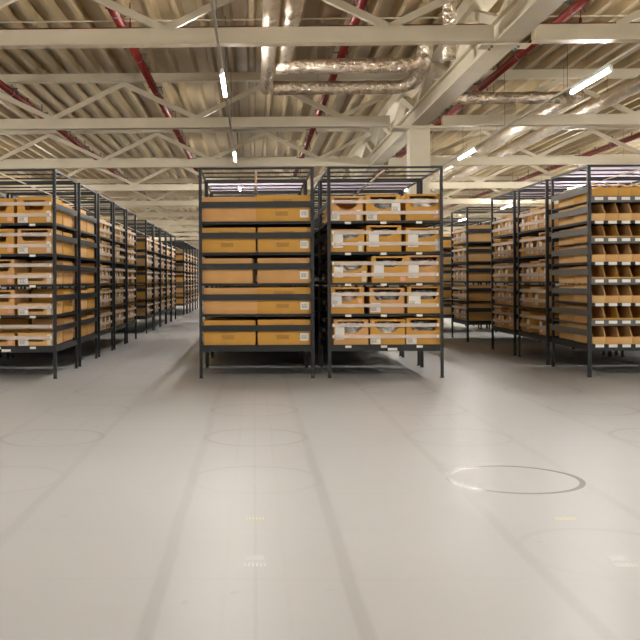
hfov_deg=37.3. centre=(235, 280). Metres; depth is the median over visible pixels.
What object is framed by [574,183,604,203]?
bin
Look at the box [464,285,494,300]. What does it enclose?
box
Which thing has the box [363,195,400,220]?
box
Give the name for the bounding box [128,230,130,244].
box
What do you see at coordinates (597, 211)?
bin
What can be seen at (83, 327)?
carton
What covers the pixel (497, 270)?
box
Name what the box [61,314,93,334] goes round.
carton
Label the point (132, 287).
box
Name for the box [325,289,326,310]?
carton
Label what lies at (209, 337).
carton
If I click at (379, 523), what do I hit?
floor
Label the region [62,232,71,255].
carton
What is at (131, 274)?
box
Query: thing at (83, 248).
carton
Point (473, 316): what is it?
box
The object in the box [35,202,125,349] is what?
shelving rack
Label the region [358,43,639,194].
rail
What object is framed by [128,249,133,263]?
box
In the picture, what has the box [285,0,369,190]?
pipe
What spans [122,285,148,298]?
box
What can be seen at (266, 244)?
carton
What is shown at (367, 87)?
duct
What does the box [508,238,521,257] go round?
box
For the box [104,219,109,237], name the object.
box
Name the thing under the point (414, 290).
plastic bag
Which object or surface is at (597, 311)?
bin
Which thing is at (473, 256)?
box
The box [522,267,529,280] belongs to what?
box
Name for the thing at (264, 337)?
carton
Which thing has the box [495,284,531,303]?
box
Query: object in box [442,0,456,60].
duct
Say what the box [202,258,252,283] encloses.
carton
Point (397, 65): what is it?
duct
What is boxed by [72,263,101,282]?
box
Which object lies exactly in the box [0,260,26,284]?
box
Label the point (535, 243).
box
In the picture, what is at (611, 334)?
bin
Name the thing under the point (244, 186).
shelving rack
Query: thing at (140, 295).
box
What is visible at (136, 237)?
box
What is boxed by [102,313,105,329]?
box
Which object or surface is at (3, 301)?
box
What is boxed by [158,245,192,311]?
shelving rack
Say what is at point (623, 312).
bin
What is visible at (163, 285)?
box
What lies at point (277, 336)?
print
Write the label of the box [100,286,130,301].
box
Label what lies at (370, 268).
box
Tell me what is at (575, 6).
pipe
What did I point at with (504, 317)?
box
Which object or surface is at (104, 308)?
box
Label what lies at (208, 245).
carton
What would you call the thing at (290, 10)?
duct
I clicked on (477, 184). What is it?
roof truss
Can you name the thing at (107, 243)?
box
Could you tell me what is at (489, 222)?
shelving rack
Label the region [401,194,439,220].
box
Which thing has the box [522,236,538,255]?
box
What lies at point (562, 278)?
carton
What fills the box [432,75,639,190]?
duct
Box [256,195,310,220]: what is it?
carton
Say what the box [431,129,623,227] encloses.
rail
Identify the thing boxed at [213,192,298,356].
shelving rack
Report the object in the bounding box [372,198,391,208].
plastic bag
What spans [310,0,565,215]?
girder
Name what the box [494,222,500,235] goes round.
box
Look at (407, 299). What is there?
box
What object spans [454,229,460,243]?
box
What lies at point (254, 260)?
carton
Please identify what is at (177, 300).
box
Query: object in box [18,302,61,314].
box
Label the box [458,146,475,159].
lamp
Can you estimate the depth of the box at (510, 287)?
14.29 m
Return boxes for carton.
[0,318,31,329]
[27,261,30,272]
[27,289,33,301]
[31,261,72,283]
[31,289,72,312]
[32,317,72,341]
[60,288,94,308]
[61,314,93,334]
[62,203,71,226]
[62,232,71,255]
[72,208,85,230]
[72,238,86,257]
[73,266,86,283]
[73,290,86,310]
[73,317,86,337]
[82,238,93,258]
[86,220,93,233]
[86,272,93,283]
[202,197,255,221]
[202,228,255,252]
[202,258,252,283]
[203,287,256,313]
[203,319,255,344]
[206,317,255,324]
[253,259,255,282]
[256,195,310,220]
[257,227,310,251]
[257,258,309,282]
[257,287,310,313]
[257,316,305,317]
[257,317,306,340]
[257,318,310,344]
[324,239,326,252]
[325,261,326,282]
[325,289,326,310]
[325,317,327,339]
[558,189,575,207]
[559,207,573,225]
[559,228,573,244]
[559,246,573,262]
[559,267,573,282]
[559,284,586,301]
[559,304,574,321]
[559,321,576,340]
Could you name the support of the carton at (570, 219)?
on the shelving rack at (631, 171)
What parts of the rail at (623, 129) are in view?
rail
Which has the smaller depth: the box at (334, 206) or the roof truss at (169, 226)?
the box at (334, 206)
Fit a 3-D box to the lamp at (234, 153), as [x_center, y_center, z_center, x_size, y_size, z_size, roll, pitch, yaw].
[-0.011,-2.684,20.134,0.044,0.092,1.480,0,0,1]
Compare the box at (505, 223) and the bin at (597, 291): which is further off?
the box at (505, 223)
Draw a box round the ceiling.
[0,0,639,240]
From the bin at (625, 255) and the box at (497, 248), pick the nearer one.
the bin at (625, 255)
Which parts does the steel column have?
cap plate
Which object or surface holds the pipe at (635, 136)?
hanging from the ceiling
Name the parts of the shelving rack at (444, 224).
frame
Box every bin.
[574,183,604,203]
[574,203,604,222]
[574,225,604,243]
[574,244,604,262]
[574,266,604,282]
[574,285,604,302]
[574,305,604,322]
[575,324,605,343]
[602,203,617,220]
[602,225,617,236]
[602,244,618,261]
[602,266,618,277]
[602,285,618,302]
[602,306,618,319]
[603,183,617,195]
[603,326,618,343]
[606,305,631,318]
[615,203,631,219]
[615,225,631,236]
[615,244,631,261]
[616,266,631,277]
[616,285,631,302]
[616,326,631,343]
[617,183,631,195]
[617,305,639,318]
[628,203,639,219]
[629,225,639,236]
[629,244,639,261]
[629,266,639,277]
[629,285,639,302]
[629,326,639,343]
[630,183,639,195]
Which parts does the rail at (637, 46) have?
hanger rod, hanger rod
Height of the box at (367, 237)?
0.320 m
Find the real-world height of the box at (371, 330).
0.302 m
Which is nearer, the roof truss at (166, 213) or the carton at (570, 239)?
the carton at (570, 239)
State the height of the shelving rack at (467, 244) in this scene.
2.500 m
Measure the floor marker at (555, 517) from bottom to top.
0.001 m
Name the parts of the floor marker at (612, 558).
plate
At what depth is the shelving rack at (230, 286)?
23.79 m
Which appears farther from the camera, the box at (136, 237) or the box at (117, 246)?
the box at (136, 237)
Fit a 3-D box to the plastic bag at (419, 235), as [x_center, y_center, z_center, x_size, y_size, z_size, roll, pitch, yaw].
[2.238,-0.477,11.375,0.355,0.258,0.418,0,0,1]
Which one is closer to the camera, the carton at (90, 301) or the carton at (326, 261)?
the carton at (326, 261)
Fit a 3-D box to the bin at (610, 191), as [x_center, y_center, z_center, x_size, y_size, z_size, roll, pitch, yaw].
[4.443,-1.050,11.387,0.152,0.217,0.620,0,0,1]
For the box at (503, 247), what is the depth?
14.96 m
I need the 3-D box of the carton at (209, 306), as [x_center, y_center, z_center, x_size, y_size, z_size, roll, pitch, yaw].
[-0.056,0.245,11.385,0.645,0.315,0.400,0,0,1]
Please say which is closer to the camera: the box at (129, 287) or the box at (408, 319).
the box at (408, 319)
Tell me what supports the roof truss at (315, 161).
attached to the ceiling
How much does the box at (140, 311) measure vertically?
0.294 m
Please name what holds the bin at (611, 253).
on the shelving rack at (631, 171)
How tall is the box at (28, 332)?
0.159 m
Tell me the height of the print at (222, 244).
0.042 m
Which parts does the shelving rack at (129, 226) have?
frame, post, post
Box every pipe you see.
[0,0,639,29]
[0,80,191,232]
[105,0,209,196]
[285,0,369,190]
[353,0,590,194]
[443,132,639,209]
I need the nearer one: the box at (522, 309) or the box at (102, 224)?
the box at (522, 309)
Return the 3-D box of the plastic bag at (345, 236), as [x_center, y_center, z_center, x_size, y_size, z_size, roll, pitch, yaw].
[1.337,-0.472,11.408,0.332,0.246,0.418,0,0,1]
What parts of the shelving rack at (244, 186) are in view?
post, post, frame, shelf, post, post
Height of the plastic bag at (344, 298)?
0.278 m
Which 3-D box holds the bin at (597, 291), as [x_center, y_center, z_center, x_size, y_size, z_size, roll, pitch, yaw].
[4.293,0.160,11.390,0.152,0.215,0.620,0,0,1]
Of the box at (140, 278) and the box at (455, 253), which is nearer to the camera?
the box at (455, 253)
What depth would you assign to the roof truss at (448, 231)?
59.49 m
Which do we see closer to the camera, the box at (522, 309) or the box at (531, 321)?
the box at (531, 321)
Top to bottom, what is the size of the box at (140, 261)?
0.314 m
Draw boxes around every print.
[221,243,233,246]
[276,304,288,307]
[276,335,288,338]
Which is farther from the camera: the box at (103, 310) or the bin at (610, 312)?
the box at (103, 310)
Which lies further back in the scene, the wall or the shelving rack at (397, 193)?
the wall
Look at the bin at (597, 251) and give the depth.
11.30 m
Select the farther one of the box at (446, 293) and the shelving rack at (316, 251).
the box at (446, 293)
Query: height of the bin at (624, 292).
0.215 m
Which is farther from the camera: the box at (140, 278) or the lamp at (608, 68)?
the box at (140, 278)
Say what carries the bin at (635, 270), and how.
on the shelving rack at (631, 171)
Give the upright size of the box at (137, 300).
0.294 m
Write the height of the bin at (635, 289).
0.215 m
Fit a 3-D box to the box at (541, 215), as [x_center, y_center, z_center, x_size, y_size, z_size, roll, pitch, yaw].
[4.535,-0.876,12.891,0.623,0.314,0.380,0,0,1]
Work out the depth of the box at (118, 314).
16.72 m
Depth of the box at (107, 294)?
15.47 m
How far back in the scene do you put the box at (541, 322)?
12.91 m
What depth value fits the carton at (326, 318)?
12.14 m
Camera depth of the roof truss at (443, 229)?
71.50 m
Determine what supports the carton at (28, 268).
on the shelving rack at (55, 348)
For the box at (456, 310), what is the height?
0.314 m
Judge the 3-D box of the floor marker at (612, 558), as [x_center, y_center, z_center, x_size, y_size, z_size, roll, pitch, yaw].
[1.582,1.151,3.857,0.087,0.001,0.145,0,0,1]
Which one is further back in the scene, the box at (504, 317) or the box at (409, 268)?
the box at (504, 317)
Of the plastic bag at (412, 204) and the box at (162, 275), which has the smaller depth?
the plastic bag at (412, 204)
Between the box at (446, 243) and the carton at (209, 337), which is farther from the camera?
the box at (446, 243)
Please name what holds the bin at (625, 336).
on the shelving rack at (631, 171)
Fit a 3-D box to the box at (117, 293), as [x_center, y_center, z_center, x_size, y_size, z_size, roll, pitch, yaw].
[-2.372,0.282,16.612,0.623,0.264,0.380,0,0,1]
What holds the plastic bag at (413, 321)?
in the box at (408, 319)
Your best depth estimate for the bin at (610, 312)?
11.26 m
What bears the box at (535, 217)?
on the shelving rack at (559, 184)
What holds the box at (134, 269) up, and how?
on the shelving rack at (145, 239)
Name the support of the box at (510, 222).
on the shelving rack at (524, 195)
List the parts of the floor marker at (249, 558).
plate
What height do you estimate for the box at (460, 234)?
0.264 m
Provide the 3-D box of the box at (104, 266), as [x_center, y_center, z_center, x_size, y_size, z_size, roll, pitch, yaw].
[-2.406,-0.098,15.033,0.623,0.294,0.380,0,0,1]
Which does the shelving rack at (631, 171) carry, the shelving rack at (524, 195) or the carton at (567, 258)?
the carton at (567, 258)
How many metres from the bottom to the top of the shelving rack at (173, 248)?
2.500 m
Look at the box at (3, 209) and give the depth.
11.24 m
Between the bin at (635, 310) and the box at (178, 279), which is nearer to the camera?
the bin at (635, 310)
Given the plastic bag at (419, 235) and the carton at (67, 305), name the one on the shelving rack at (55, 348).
the carton at (67, 305)
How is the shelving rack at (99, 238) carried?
on the floor
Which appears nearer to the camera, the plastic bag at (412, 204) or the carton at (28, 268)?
the plastic bag at (412, 204)
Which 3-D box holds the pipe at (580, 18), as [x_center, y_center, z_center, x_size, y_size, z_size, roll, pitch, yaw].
[3.741,-3.680,12.927,37.000,0.398,0.056,0,0,1]
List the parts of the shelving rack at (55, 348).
frame, shelf, shelf, shelf, shelf, post, rail, rail, rail, rail, rail, post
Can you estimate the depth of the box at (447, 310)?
20.59 m
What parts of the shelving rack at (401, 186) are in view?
post, post, shelf, shelf, frame, post, post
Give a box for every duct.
[260,0,280,94]
[273,49,432,94]
[275,23,433,74]
[276,0,303,63]
[430,66,583,181]
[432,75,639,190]
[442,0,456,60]
[450,66,566,104]
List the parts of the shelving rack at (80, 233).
post, frame, shelf, shelf, post, rail, rail, rail, rail, rail, shelf, shelf, post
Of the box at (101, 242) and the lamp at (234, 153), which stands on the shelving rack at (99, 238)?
the box at (101, 242)
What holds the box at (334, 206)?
on the shelving rack at (329, 224)
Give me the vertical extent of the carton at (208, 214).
0.300 m
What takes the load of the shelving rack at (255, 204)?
on the floor
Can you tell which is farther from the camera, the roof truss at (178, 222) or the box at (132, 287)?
the roof truss at (178, 222)
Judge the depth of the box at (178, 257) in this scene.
31.78 m
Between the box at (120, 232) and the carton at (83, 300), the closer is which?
the carton at (83, 300)
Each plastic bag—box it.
[335,289,357,301]
[337,265,361,270]
[338,321,361,332]
[343,234,357,238]
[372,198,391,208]
[372,229,392,236]
[374,290,398,299]
[375,321,398,332]
[376,259,396,266]
[411,198,433,206]
[411,258,433,266]
[411,289,433,298]
[411,320,434,330]
[418,234,433,237]
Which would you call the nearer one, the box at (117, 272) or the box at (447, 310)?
the box at (117, 272)
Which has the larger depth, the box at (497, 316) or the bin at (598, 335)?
the box at (497, 316)
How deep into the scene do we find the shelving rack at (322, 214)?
19.64 m
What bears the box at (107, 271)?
on the shelving rack at (99, 238)
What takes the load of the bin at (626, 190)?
on the shelving rack at (631, 171)
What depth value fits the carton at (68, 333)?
11.91 m
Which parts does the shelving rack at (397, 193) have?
shelf, rail, frame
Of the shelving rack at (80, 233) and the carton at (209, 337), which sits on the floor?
the shelving rack at (80, 233)
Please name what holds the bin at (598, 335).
on the shelving rack at (631, 171)
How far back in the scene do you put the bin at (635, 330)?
11.26 m
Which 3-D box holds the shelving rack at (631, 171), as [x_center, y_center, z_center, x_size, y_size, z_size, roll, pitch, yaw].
[4.846,-0.116,11.727,1.371,2.504,1.371,0,0,1]
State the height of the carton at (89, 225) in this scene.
0.252 m
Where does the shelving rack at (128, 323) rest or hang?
on the floor
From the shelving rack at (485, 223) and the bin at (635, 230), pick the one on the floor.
the shelving rack at (485, 223)
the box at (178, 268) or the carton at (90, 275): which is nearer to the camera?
the carton at (90, 275)
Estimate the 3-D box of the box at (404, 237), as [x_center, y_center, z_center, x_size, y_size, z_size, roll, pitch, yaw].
[2.236,-0.485,11.448,0.411,0.289,0.623,0,0,1]
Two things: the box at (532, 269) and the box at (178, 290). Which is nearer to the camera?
the box at (532, 269)
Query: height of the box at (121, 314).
0.264 m
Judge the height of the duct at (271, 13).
0.757 m
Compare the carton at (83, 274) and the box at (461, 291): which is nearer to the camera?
the carton at (83, 274)
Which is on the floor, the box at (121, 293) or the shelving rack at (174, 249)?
the shelving rack at (174, 249)
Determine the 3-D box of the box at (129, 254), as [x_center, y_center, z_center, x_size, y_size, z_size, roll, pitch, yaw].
[-2.344,-0.449,18.192,0.623,0.264,0.400,0,0,1]
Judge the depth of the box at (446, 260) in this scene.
20.59 m
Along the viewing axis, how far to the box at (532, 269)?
13.37 m
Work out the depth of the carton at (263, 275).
11.17 m
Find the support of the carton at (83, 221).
on the shelving rack at (80, 233)
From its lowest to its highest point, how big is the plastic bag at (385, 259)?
0.281 m
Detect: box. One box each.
[0,198,16,222]
[0,229,16,253]
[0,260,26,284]
[0,289,26,314]
[0,330,26,345]
[17,197,61,223]
[17,229,61,253]
[17,273,61,283]
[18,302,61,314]
[18,330,62,345]
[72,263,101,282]
[81,310,101,330]
[86,287,122,302]
[94,241,105,259]
[94,246,101,259]
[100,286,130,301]
[100,288,105,306]
[100,309,116,325]
[101,219,105,236]
[102,265,105,282]
[102,312,109,328]
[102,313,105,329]
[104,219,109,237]
[104,308,128,321]
[106,242,109,260]
[106,266,109,282]
[106,288,109,305]
[109,305,131,320]
[110,245,119,261]
[115,225,122,241]
[115,285,133,301]
[116,268,119,282]
[116,289,119,303]
[117,309,122,323]
[117,310,119,324]
[119,268,133,282]
[120,252,130,263]
[121,242,144,248]
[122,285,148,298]
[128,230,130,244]
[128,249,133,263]
[128,302,144,315]
[134,252,144,265]
[134,269,148,281]
[134,271,144,282]
[134,286,144,298]
[136,237,150,249]
[137,300,156,312]
[143,284,164,295]
[151,270,163,281]
[168,294,182,302]
[172,251,182,259]
[174,263,184,270]
[174,273,182,281]
[174,285,182,292]
[326,196,362,221]
[327,286,363,313]
[331,229,363,251]
[331,261,366,282]
[331,317,367,344]
[361,225,400,251]
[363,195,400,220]
[364,287,403,313]
[364,317,404,344]
[365,256,406,282]
[398,316,439,343]
[399,286,439,312]
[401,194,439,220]
[401,228,439,251]
[406,255,439,282]
[432,284,463,297]
[443,236,457,246]
[443,252,453,263]
[443,267,458,280]
[443,302,457,314]
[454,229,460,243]
[454,247,457,261]
[454,270,458,280]
[454,302,487,318]
[458,231,462,242]
[458,245,490,261]
[459,265,479,280]
[459,289,463,300]
[459,306,463,319]
[463,225,499,241]
[463,247,494,261]
[463,265,494,280]
[463,303,501,320]
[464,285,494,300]
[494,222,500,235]
[495,239,507,258]
[495,263,500,280]
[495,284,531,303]
[495,308,517,326]
[501,215,509,234]
[501,242,507,257]
[501,263,529,280]
[501,309,508,327]
[502,284,544,304]
[508,214,521,233]
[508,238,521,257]
[509,286,545,304]
[509,308,543,329]
[522,216,529,230]
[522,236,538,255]
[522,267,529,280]
[522,292,529,306]
[522,311,558,331]
[530,207,538,229]
[530,237,538,255]
[530,261,538,280]
[530,286,560,307]
[539,204,558,227]
[539,232,559,254]
[539,259,558,280]
[539,315,558,335]
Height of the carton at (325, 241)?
0.280 m
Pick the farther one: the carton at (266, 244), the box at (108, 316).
the box at (108, 316)
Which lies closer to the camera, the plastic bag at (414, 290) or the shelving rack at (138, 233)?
the plastic bag at (414, 290)
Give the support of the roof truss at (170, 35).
attached to the ceiling
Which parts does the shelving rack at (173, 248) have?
post, post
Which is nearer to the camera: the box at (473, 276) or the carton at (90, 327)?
the carton at (90, 327)
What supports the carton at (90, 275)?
on the shelving rack at (80, 233)
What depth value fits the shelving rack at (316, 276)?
16.30 m
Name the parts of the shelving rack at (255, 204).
post, post, rail, frame, rail, rail, rail, shelf, shelf, shelf, shelf, rail, post, post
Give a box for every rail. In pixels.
[210,0,243,194]
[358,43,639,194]
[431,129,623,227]
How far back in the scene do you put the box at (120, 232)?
16.83 m
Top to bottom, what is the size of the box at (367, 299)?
0.310 m
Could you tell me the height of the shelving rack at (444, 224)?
2.500 m
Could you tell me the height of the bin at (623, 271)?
0.205 m
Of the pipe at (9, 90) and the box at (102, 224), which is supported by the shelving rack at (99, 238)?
the box at (102, 224)
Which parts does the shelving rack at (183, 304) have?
frame, post, post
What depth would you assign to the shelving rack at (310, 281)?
22.17 m
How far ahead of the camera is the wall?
92.08 m
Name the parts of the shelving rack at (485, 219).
rail, shelf, frame, shelf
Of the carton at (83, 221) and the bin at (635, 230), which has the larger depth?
the carton at (83, 221)
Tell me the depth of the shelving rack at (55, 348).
11.21 m
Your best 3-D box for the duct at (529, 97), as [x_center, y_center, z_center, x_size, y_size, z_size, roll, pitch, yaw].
[4.816,-3.492,16.606,2.000,0.764,0.230,0,0,1]
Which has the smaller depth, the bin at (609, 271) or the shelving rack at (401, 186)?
the bin at (609, 271)
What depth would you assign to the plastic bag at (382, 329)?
11.21 m
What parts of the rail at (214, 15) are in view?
hanger rod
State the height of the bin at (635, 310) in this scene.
0.205 m
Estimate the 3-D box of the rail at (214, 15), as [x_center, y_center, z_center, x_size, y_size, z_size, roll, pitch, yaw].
[0.329,-3.297,37.251,0.032,1.130,95.500,0,0,1]
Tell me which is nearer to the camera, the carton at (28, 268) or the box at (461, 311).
the carton at (28, 268)
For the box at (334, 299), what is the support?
on the shelving rack at (329, 224)
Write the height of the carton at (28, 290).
0.300 m
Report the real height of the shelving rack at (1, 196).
2.500 m
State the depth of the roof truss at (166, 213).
41.47 m
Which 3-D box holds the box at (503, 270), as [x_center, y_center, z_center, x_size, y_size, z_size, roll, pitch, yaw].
[4.579,-0.133,14.893,0.623,0.294,0.400,0,0,1]
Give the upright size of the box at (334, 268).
0.263 m
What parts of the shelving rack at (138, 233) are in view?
frame, post, post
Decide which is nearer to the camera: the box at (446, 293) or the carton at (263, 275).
the carton at (263, 275)
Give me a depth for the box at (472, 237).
17.44 m
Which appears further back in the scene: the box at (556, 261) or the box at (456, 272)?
the box at (456, 272)
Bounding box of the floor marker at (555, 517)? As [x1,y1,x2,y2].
[555,517,575,519]
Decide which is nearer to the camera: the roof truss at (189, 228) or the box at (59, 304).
the box at (59, 304)
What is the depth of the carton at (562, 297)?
12.09 m
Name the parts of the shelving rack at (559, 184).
post, shelf, shelf, shelf, shelf, post, rail, rail, rail, rail, frame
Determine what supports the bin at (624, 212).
on the shelving rack at (631, 171)
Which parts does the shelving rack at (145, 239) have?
frame, shelf, rail, rail, rail, shelf, post, post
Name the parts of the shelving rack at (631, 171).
post, rail, rail, rail, rail, rail, rail, rail, rail, half shelf, half shelf, post, shelf, frame, shelf, half shelf, shelf, half shelf, rail, rail, rail, rail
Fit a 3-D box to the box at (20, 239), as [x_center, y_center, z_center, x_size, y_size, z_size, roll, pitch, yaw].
[-2.394,-0.469,11.540,0.410,0.304,0.623,0,0,1]
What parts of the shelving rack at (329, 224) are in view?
post, rail, rail, rail, rail, rail, post, frame, shelf, shelf, shelf, shelf, post, post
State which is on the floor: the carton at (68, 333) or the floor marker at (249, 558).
the floor marker at (249, 558)
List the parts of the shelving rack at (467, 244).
post, post, shelf, shelf, shelf, rail, rail, rail, rail, rail, shelf, frame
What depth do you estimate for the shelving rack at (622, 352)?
13.95 m
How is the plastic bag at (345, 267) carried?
in the box at (334, 268)
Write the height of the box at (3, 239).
0.304 m
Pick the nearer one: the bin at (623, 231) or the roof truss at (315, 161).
the bin at (623, 231)
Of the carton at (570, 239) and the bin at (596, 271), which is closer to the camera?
the bin at (596, 271)
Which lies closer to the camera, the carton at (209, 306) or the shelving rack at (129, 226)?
the carton at (209, 306)
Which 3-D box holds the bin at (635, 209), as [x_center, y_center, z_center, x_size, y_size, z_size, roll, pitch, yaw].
[4.757,-0.812,11.381,0.152,0.215,0.620,0,0,1]
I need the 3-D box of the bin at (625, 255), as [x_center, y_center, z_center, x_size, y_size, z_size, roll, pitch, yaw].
[4.603,-0.327,11.384,0.152,0.215,0.620,0,0,1]
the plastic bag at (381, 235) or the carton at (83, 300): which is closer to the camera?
the plastic bag at (381, 235)
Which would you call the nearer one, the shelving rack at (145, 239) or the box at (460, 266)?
the box at (460, 266)
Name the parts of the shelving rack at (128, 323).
frame, shelf, post, shelf, post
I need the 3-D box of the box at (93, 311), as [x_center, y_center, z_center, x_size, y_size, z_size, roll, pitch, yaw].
[-2.411,0.624,14.611,0.623,0.314,0.400,0,0,1]
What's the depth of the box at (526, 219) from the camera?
13.83 m
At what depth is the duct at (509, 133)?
20.36 m
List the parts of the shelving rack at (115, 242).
frame, shelf, post, shelf, post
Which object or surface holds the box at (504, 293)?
on the shelving rack at (524, 195)
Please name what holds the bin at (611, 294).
on the shelving rack at (631, 171)
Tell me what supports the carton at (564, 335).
on the shelving rack at (631, 171)
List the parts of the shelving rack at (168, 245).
frame, post, post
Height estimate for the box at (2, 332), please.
0.154 m
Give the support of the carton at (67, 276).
on the shelving rack at (55, 348)
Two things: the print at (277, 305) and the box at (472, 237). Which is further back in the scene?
the box at (472, 237)
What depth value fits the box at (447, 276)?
20.60 m
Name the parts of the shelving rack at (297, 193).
frame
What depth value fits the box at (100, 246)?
14.68 m
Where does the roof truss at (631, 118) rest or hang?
attached to the ceiling
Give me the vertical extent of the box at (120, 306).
0.314 m
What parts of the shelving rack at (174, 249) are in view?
frame, post, post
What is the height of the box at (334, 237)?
0.276 m
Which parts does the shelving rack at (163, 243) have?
frame, post, post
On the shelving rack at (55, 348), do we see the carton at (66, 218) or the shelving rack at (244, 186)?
the carton at (66, 218)
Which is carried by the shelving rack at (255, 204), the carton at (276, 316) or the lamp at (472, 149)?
the carton at (276, 316)
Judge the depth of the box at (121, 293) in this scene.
16.86 m
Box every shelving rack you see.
[0,169,77,378]
[0,183,97,366]
[0,194,22,357]
[10,193,113,357]
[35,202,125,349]
[69,209,136,342]
[85,220,153,333]
[106,224,159,329]
[108,228,165,326]
[131,234,175,320]
[136,231,171,323]
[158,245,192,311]
[161,241,186,314]
[162,246,195,310]
[163,243,189,312]
[173,248,197,307]
[199,167,314,378]
[207,181,304,365]
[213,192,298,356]
[230,286,280,286]
[297,214,363,317]
[302,201,385,325]
[308,192,401,355]
[309,208,373,321]
[309,281,345,286]
[314,180,419,365]
[319,166,443,377]
[431,223,479,328]
[433,218,496,331]
[451,206,540,341]
[473,222,543,328]
[488,219,505,328]
[491,190,604,355]
[517,179,639,364]
[551,164,639,376]
[621,184,639,356]
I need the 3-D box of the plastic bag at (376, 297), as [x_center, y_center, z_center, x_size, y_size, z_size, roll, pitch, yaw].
[1.807,0.247,11.394,0.336,0.269,0.430,0,0,1]
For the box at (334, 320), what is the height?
0.302 m
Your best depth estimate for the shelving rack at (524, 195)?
14.78 m
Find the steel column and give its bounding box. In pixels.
[390,126,447,285]
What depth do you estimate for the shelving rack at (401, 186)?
13.14 m
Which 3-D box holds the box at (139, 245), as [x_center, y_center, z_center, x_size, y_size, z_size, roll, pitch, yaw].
[-2.291,-0.817,20.929,0.623,0.264,0.400,0,0,1]
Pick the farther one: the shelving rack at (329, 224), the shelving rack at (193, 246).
the shelving rack at (193, 246)
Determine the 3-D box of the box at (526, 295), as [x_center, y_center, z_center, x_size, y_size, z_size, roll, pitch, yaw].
[4.557,0.247,13.735,0.623,0.264,0.380,0,0,1]
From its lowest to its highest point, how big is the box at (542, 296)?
0.294 m
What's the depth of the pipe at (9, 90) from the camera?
22.26 m
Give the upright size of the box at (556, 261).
0.314 m
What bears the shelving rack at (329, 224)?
on the floor
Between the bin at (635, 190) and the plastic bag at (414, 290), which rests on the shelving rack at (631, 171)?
the bin at (635, 190)
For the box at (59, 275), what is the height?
0.144 m
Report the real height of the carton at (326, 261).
0.280 m
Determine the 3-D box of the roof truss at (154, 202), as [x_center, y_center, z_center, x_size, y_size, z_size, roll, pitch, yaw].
[3.942,-3.370,35.428,45.300,1.020,0.190,0,0,1]
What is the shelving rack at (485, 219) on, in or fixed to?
on the floor
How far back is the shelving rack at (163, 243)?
34.21 m
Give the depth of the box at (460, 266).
17.99 m
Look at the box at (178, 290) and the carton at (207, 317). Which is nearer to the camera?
the carton at (207, 317)
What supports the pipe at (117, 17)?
hanging from the ceiling
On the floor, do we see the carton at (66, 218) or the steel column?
the steel column
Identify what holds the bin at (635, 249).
on the shelving rack at (631, 171)
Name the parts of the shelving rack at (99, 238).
post, frame, shelf, shelf, post, post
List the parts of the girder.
splice plate, splice plate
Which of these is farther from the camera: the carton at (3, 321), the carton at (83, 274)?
the carton at (83, 274)
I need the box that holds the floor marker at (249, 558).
[244,556,265,565]
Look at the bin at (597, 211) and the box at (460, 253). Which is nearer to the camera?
the bin at (597, 211)
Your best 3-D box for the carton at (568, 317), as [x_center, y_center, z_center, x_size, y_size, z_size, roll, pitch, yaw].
[4.549,0.413,12.053,0.600,0.200,0.600,0,0,1]
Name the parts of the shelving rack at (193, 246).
post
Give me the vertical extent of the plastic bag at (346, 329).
0.268 m
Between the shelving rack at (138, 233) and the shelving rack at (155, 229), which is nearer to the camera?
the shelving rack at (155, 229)
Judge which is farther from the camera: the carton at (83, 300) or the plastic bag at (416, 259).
the carton at (83, 300)
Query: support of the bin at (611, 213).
on the shelving rack at (631, 171)
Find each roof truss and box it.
[0,0,639,48]
[0,68,639,130]
[0,124,639,168]
[0,154,639,191]
[0,176,557,206]
[5,191,550,216]
[87,203,557,224]
[109,215,501,230]
[133,223,490,239]
[147,218,497,235]
[167,229,450,242]
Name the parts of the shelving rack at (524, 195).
post, shelf, shelf, post, shelf, shelf, frame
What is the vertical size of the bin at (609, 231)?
0.205 m
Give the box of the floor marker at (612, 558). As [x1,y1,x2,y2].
[606,556,638,566]
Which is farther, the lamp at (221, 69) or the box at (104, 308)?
the box at (104, 308)
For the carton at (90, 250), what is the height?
0.294 m
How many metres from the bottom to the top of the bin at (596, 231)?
0.205 m
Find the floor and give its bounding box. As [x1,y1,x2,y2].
[0,293,639,639]
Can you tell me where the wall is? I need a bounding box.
[57,240,517,292]
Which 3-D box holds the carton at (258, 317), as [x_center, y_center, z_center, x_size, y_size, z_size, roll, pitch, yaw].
[0.594,0.616,11.812,0.630,0.300,0.400,0,0,1]
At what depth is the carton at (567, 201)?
12.03 m
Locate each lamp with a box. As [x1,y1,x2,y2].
[220,68,226,96]
[233,148,235,161]
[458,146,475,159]
[570,64,612,93]
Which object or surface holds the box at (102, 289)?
on the shelving rack at (99, 238)
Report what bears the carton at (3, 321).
on the shelving rack at (55, 348)
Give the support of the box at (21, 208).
on the shelving rack at (55, 348)
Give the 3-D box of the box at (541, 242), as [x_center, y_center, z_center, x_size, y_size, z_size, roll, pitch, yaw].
[4.537,-0.509,12.891,0.623,0.314,0.400,0,0,1]
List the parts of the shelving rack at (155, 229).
frame, post, post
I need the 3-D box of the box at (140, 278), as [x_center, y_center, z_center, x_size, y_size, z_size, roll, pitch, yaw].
[-2.288,-0.084,20.929,0.623,0.264,0.380,0,0,1]
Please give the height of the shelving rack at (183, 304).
2.500 m
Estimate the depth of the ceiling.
19.48 m
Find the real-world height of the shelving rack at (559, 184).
2.504 m

